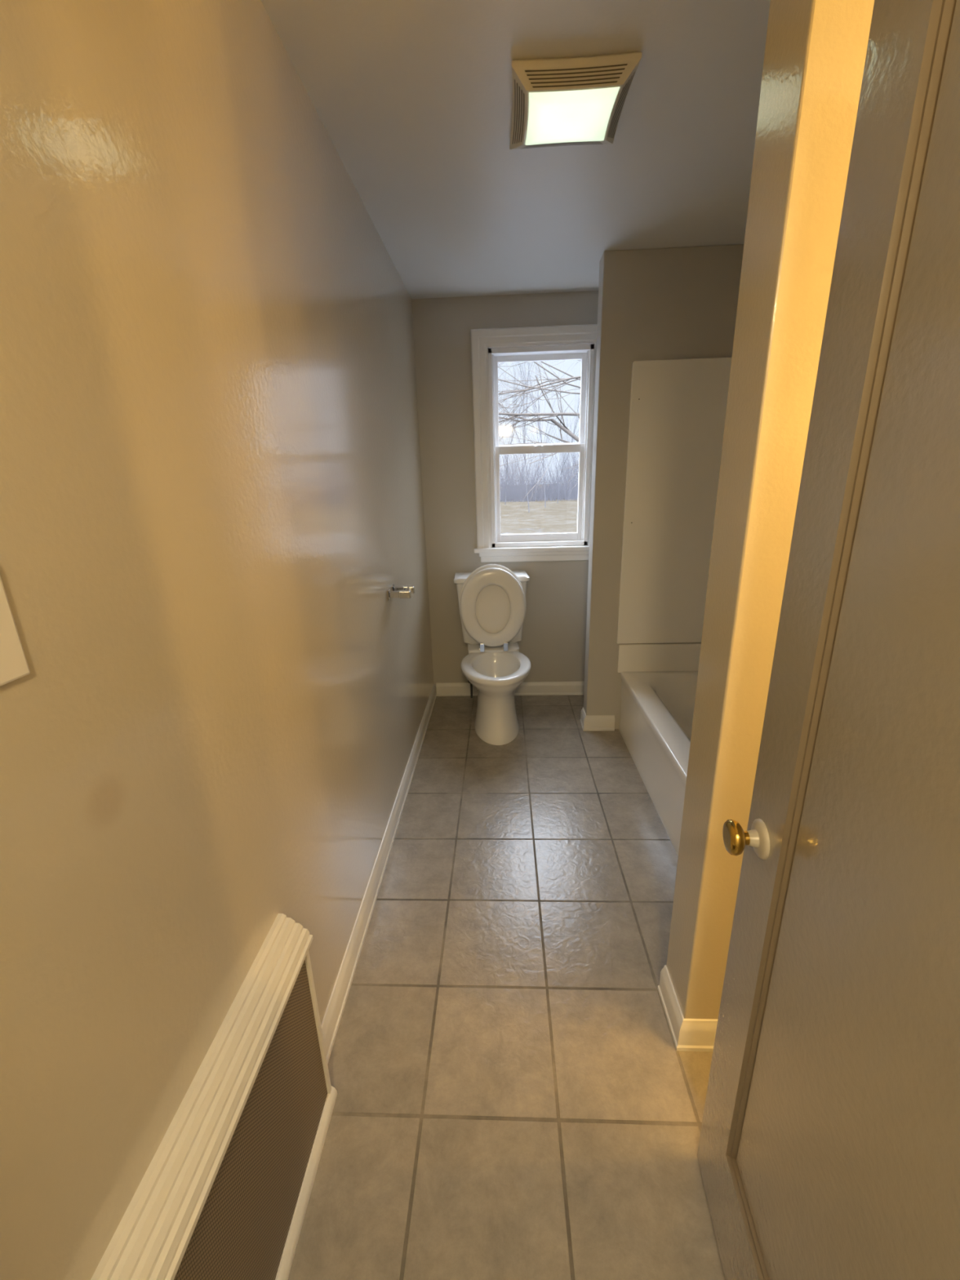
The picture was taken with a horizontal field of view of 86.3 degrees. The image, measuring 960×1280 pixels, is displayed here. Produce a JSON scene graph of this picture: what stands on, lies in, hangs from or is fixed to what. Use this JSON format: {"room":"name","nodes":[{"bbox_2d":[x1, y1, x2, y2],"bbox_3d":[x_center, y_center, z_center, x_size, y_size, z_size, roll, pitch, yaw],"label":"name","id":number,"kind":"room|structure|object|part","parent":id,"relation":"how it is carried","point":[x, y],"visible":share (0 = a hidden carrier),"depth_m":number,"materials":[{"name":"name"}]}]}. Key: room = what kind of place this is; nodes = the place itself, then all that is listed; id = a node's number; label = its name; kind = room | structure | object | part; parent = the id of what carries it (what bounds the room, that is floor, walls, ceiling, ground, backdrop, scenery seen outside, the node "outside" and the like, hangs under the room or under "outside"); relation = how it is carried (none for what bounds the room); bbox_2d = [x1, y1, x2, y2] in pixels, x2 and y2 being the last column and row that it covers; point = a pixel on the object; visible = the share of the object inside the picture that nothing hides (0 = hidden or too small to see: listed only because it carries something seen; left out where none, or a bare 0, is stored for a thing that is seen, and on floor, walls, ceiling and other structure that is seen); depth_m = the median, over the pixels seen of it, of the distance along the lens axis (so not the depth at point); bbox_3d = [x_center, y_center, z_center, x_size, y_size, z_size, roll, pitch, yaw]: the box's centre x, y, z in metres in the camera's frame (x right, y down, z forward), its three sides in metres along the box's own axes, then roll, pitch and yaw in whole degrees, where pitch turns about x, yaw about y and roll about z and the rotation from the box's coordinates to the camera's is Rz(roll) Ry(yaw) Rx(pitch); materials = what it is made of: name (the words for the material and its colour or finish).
{"room":"bathroom","nodes":[
{"label":"bathroom","id":0,"kind":"room"},
{"bbox_2d":[0,0,433,1279],"bbox_3d":[-0.514,-0.049,1.019,0.100,2.510,4.930,-1,18,3],"label":"wall","id":1,"kind":"structure","parent":0,"point":[211,504],"depth_m":0.78,"materials":[{"name":"paint"}]},
{"bbox_2d":[0,575,30,685],"bbox_3d":[-0.481,-0.010,0.494,0.014,0.120,0.074,-1,18,3],"label":"light switch","id":2,"kind":"object","parent":1,"relation":"attached to","point":[14,665],"visible":1,"depth_m":0.52,"materials":[{"name":"white plastic"}]},
{"bbox_2d":[90,913,337,1279],"bbox_3d":[-0.422,1.007,0.855,0.070,0.589,0.789,-1,18,3],"label":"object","id":3,"kind":"structure","parent":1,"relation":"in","point":[224,1193],"depth_m":0.90,"materials":[{"name":"white paint"}]},
{"bbox_3d":[-0.408,1.036,0.856,0.004,0.472,0.773,-1,18,3],"label":"perforated panel","id":4,"kind":"part","parent":3,"relation":"part of","materials":[{"name":"metal"}]},
{"bbox_3d":[-0.416,1.274,0.939,0.066,0.030,0.789,-1,18,3],"label":"moulding","id":5,"kind":"part","parent":3,"relation":"part of","materials":[{"name":"white paint"}]},
{"bbox_3d":[-0.412,0.934,1.234,0.056,0.500,0.014,-1,18,3],"label":"frame","id":6,"kind":"part","parent":3,"relation":"part of","materials":[{"name":"white paint"}]},
{"bbox_2d":[320,683,436,1063],"bbox_3d":[-0.375,0.739,2.522,0.018,0.096,2.530,-1,18,3],"label":"baseboard","id":7,"kind":"structure","parent":1,"relation":"attached to","point":[335,1006],"depth_m":1.83,"materials":[{"name":"white paint"}]},
{"bbox_2d":[386,584,414,600],"bbox_3d":[-0.356,-0.217,2.318,0.102,0.048,0.140,-1,18,3],"label":"toilet paper holder","id":8,"kind":"object","parent":1,"relation":"attached to","point":[401,592],"visible":1,"depth_m":2.26,"materials":[{"name":"silver metal"}]},
{"bbox_3d":[-0.379,-0.202,2.272,0.060,0.048,0.040,-1,18,3],"label":"mounting post","id":9,"kind":"part","parent":8,"relation":"part of","materials":[{"name":"silver metal"}]},
{"bbox_3d":[-0.375,-0.232,2.367,0.060,0.048,0.040,-1,18,3],"label":"mounting post","id":10,"kind":"part","parent":8,"relation":"part of","materials":[{"name":"silver metal"}]},
{"bbox_2d":[411,290,598,693],"bbox_3d":[0.640,-0.830,3.390,2.210,2.510,0.150,-1,18,3],"label":"wall","id":11,"kind":"structure","parent":0,"point":[553,640],"depth_m":3.31,"materials":[{"name":"paint"}]},
{"bbox_2d":[435,681,584,696],"bbox_3d":[0.679,0.346,3.672,1.992,0.096,0.018,-1,18,3],"label":"baseboard","id":12,"kind":"structure","parent":11,"relation":"attached to","point":[529,688],"depth_m":3.68,"materials":[{"name":"white paint"}]},
{"bbox_2d":[471,324,597,562],"bbox_3d":[0.379,-1.196,3.259,0.860,1.372,0.200,-1,18,3],"label":"window","id":13,"kind":"structure","parent":11,"relation":"in","point":[485,361],"depth_m":3.20,"materials":[{"name":"white paint"}]},
{"bbox_3d":[0.393,-0.565,3.379,0.860,0.095,0.050,-1,18,3],"label":"sill","id":14,"kind":"part","parent":13,"relation":"part of","materials":[{"name":"white paint"}]},
{"bbox_3d":[0.386,-0.949,3.342,0.578,0.604,0.030,-1,18,3],"label":"sash","id":15,"kind":"part","parent":13,"relation":"part of","materials":[{"name":"white plastic"}]},
{"bbox_3d":[0.372,-1.483,3.210,0.578,0.547,0.030,-1,18,3],"label":"sash","id":16,"kind":"part","parent":13,"relation":"part of","materials":[{"name":"white plastic"}]},
{"bbox_2d":[288,694,724,1279],"bbox_3d":[0.576,1.172,1.386,2.210,0.100,5.180,-1,18,3],"label":"floor","id":17,"kind":"structure","parent":0,"point":[517,1099],"depth_m":1.42,"materials":[{"name":"tile"}]},
{"bbox_2d":[467,680,472,697],"bbox_3d":[-0.063,0.313,3.638,0.040,0.220,0.083,-1,18,3],"label":"supply valve","id":18,"kind":"object","parent":17,"relation":"on","point":[468,682],"visible":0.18,"depth_m":3.66,"materials":[{"name":"grey metal"}]},
{"bbox_2d":[453,564,531,745],"bbox_3d":[0.090,0.050,3.168,0.480,0.995,0.809,-2,17,-1],"label":"toilet","id":19,"kind":"object","parent":17,"relation":"on","point":[491,597],"visible":1,"depth_m":3.17,"materials":[{"name":"white ceramic"}]},
{"bbox_3d":[0.077,-0.197,3.391,0.452,0.410,0.215,-2,17,-1],"label":"tank","id":20,"kind":"part","parent":19,"relation":"part of","materials":[{"name":"white ceramic"}]},
{"bbox_3d":[0.071,-0.410,3.319,0.480,0.039,0.245,-2,17,-1],"label":"tank lid","id":21,"kind":"part","parent":19,"relation":"part of","materials":[{"name":"white ceramic"}]},
{"bbox_3d":[0.080,-0.213,3.220,0.420,0.524,0.046,-2,17,-1],"label":"lid","id":22,"kind":"part","parent":19,"relation":"part of","materials":[{"name":"white plastic"}]},
{"bbox_3d":[0.081,-0.199,3.188,0.406,0.499,0.056,-2,17,-1],"label":"seat","id":23,"kind":"part","parent":19,"relation":"part of","materials":[{"name":"white plastic"}]},
{"bbox_2d":[467,642,519,657],"bbox_3d":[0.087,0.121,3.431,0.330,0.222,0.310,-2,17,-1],"label":"toilet seat hinge","id":24,"kind":"object","parent":19,"relation":"attached to","point":[501,651],"depth_m":3.27,"materials":[{"name":"white plastic"}]},
{"bbox_3d":[0.101,0.343,3.156,0.425,0.444,0.611,-2,17,-1],"label":"bowl","id":25,"kind":"part","parent":19,"relation":"part of","materials":[{"name":"white ceramic"}]},
{"bbox_2d":[616,356,732,856],"bbox_3d":[1.164,-0.194,2.116,0.820,2.035,1.515,-1,18,3],"label":"bathtub","id":26,"kind":"object","parent":17,"relation":"on","point":[677,407],"visible":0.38,"depth_m":2.72,"materials":[{"name":"white plastic"}]},
{"bbox_2d":[617,643,701,856],"bbox_3d":[1.191,0.511,2.338,0.806,0.556,1.515,-1,18,3],"label":"tub","id":27,"kind":"object","parent":26,"relation":"in","point":[659,682],"depth_m":2.75,"materials":[{"name":"white ceramic"}]},
{"bbox_3d":[1.186,-0.688,2.744,0.820,1.473,0.020,-1,18,3],"label":"surround panel","id":28,"kind":"part","parent":26,"relation":"part of","materials":[{"name":"white plastic"}]},
{"bbox_2d":[261,0,770,298],"bbox_3d":[0.505,-1.316,0.602,2.210,0.100,5.180,-1,18,3],"label":"ceiling","id":29,"kind":"structure","parent":0,"point":[413,98],"depth_m":1.56,"materials":[{"name":"paint"}]},
{"bbox_2d":[509,51,641,149],"bbox_3d":[0.249,-1.491,1.454,0.324,0.065,0.344,-1,18,3],"label":"light","id":30,"kind":"object","parent":29,"relation":"attached to","point":[580,100],"visible":1,"depth_m":1.35,"materials":[{"name":"beige plastic"}]},
{"bbox_2d":[583,244,743,728],"bbox_3d":[1.122,-0.667,2.828,1.000,2.510,0.120,-1,18,3],"label":"wall","id":31,"kind":"structure","parent":0,"point":[673,303],"depth_m":2.53,"materials":[{"name":"paint"}]},
{"bbox_2d":[579,706,614,730],"bbox_3d":[0.732,0.493,3.202,0.190,0.096,0.138,-1,18,3],"label":"baseboard","id":32,"kind":"structure","parent":31,"relation":"attached to","point":[588,722],"depth_m":3.14,"materials":[{"name":"white paint"}]},
{"bbox_2d":[666,0,874,1019],"bbox_3d":[1.039,-0.141,1.167,1.028,2.510,0.330,-1,18,3],"label":"wall partition","id":33,"kind":"structure","parent":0,"point":[815,51],"depth_m":0.96,"materials":[{"name":"paint"}]},
{"bbox_2d":[657,964,717,1051],"bbox_3d":[1.059,1.039,1.440,1.046,0.096,0.178,-1,18,3],"label":"baseboard","id":34,"kind":"structure","parent":33,"relation":"attached to","point":[687,1034],"depth_m":1.39,"materials":[{"name":"white paint"}]},
{"label":"outside","id":35,"kind":"structure","parent":0,"visible":0},
{"bbox_2d":[500,484,577,534],"bbox_3d":[7.897,-19.853,68.752,170.000,0.200,136.410,-1,18,3],"label":"ground","id":36,"kind":"structure","parent":35,"point":[561,517],"depth_m":24.77,"materials":[{"name":"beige plant"}]},
{"bbox_2d":[497,361,534,503],"bbox_3d":[2.582,-15.741,33.672,4.372,13.528,2.977,-2,17,-2],"label":"tree","id":37,"kind":"object","parent":36,"relation":"on","point":[512,432],"visible":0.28,"depth_m":34.24,"materials":[{"name":"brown plant"}]},
{"bbox_2d":[498,361,553,512],"bbox_3d":[2.101,-13.346,25.478,3.185,13.888,2.751,3,18,16],"label":"tree","id":38,"kind":"object","parent":36,"relation":"on","point":[520,366],"visible":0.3,"depth_m":26.15,"materials":[{"name":"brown plant"}]},
{"bbox_2d":[498,387,578,502],"bbox_3d":[4.085,-17.382,44.725,33.890,9.778,12.015,-1,18,3],"label":"trees","id":39,"kind":"object","parent":36,"relation":"on","point":[513,492],"visible":0.18,"depth_m":43.23,"materials":[{"name":"grey plant"}]},
{"bbox_2d":[497,360,581,532],"bbox_3d":[0.617,-4.070,7.339,7.931,7.226,5.592,-4,18,-7],"label":"tree","id":40,"kind":"object","parent":36,"relation":"on","point":[563,428],"visible":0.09,"depth_m":7.49,"materials":[{"name":"beige plant"}]},
{"bbox_2d":[519,362,566,507],"bbox_3d":[3.386,-14.371,30.064,2.452,13.020,4.399,-17,23,-39],"label":"tree","id":41,"kind":"object","parent":36,"relation":"on","point":[538,424],"visible":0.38,"depth_m":30.55,"materials":[{"name":"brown plant"}]},
{"bbox_2d":[552,371,580,502],"bbox_3d":[6.554,-14.345,34.974,3.172,9.815,2.160,-15,22,-37],"label":"tree","id":42,"kind":"object","parent":36,"relation":"on","point":[574,371],"visible":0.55,"depth_m":35.03,"materials":[{"name":"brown plant"}]},
{"bbox_3d":[0.500,0.233,0.032,2.010,2.510,0.120,-1,18,3],"label":"doorway","id":43,"kind":"structure","parent":0,"visible":0},
{"bbox_2d":[697,0,959,1279],"bbox_3d":[0.415,0.309,0.523,0.090,2.050,0.723,1,18,7],"label":"door","id":44,"kind":"structure","parent":43,"relation":"attached to","point":[828,1148],"depth_m":0.58,"materials":[{"name":"paint"}]}
]}

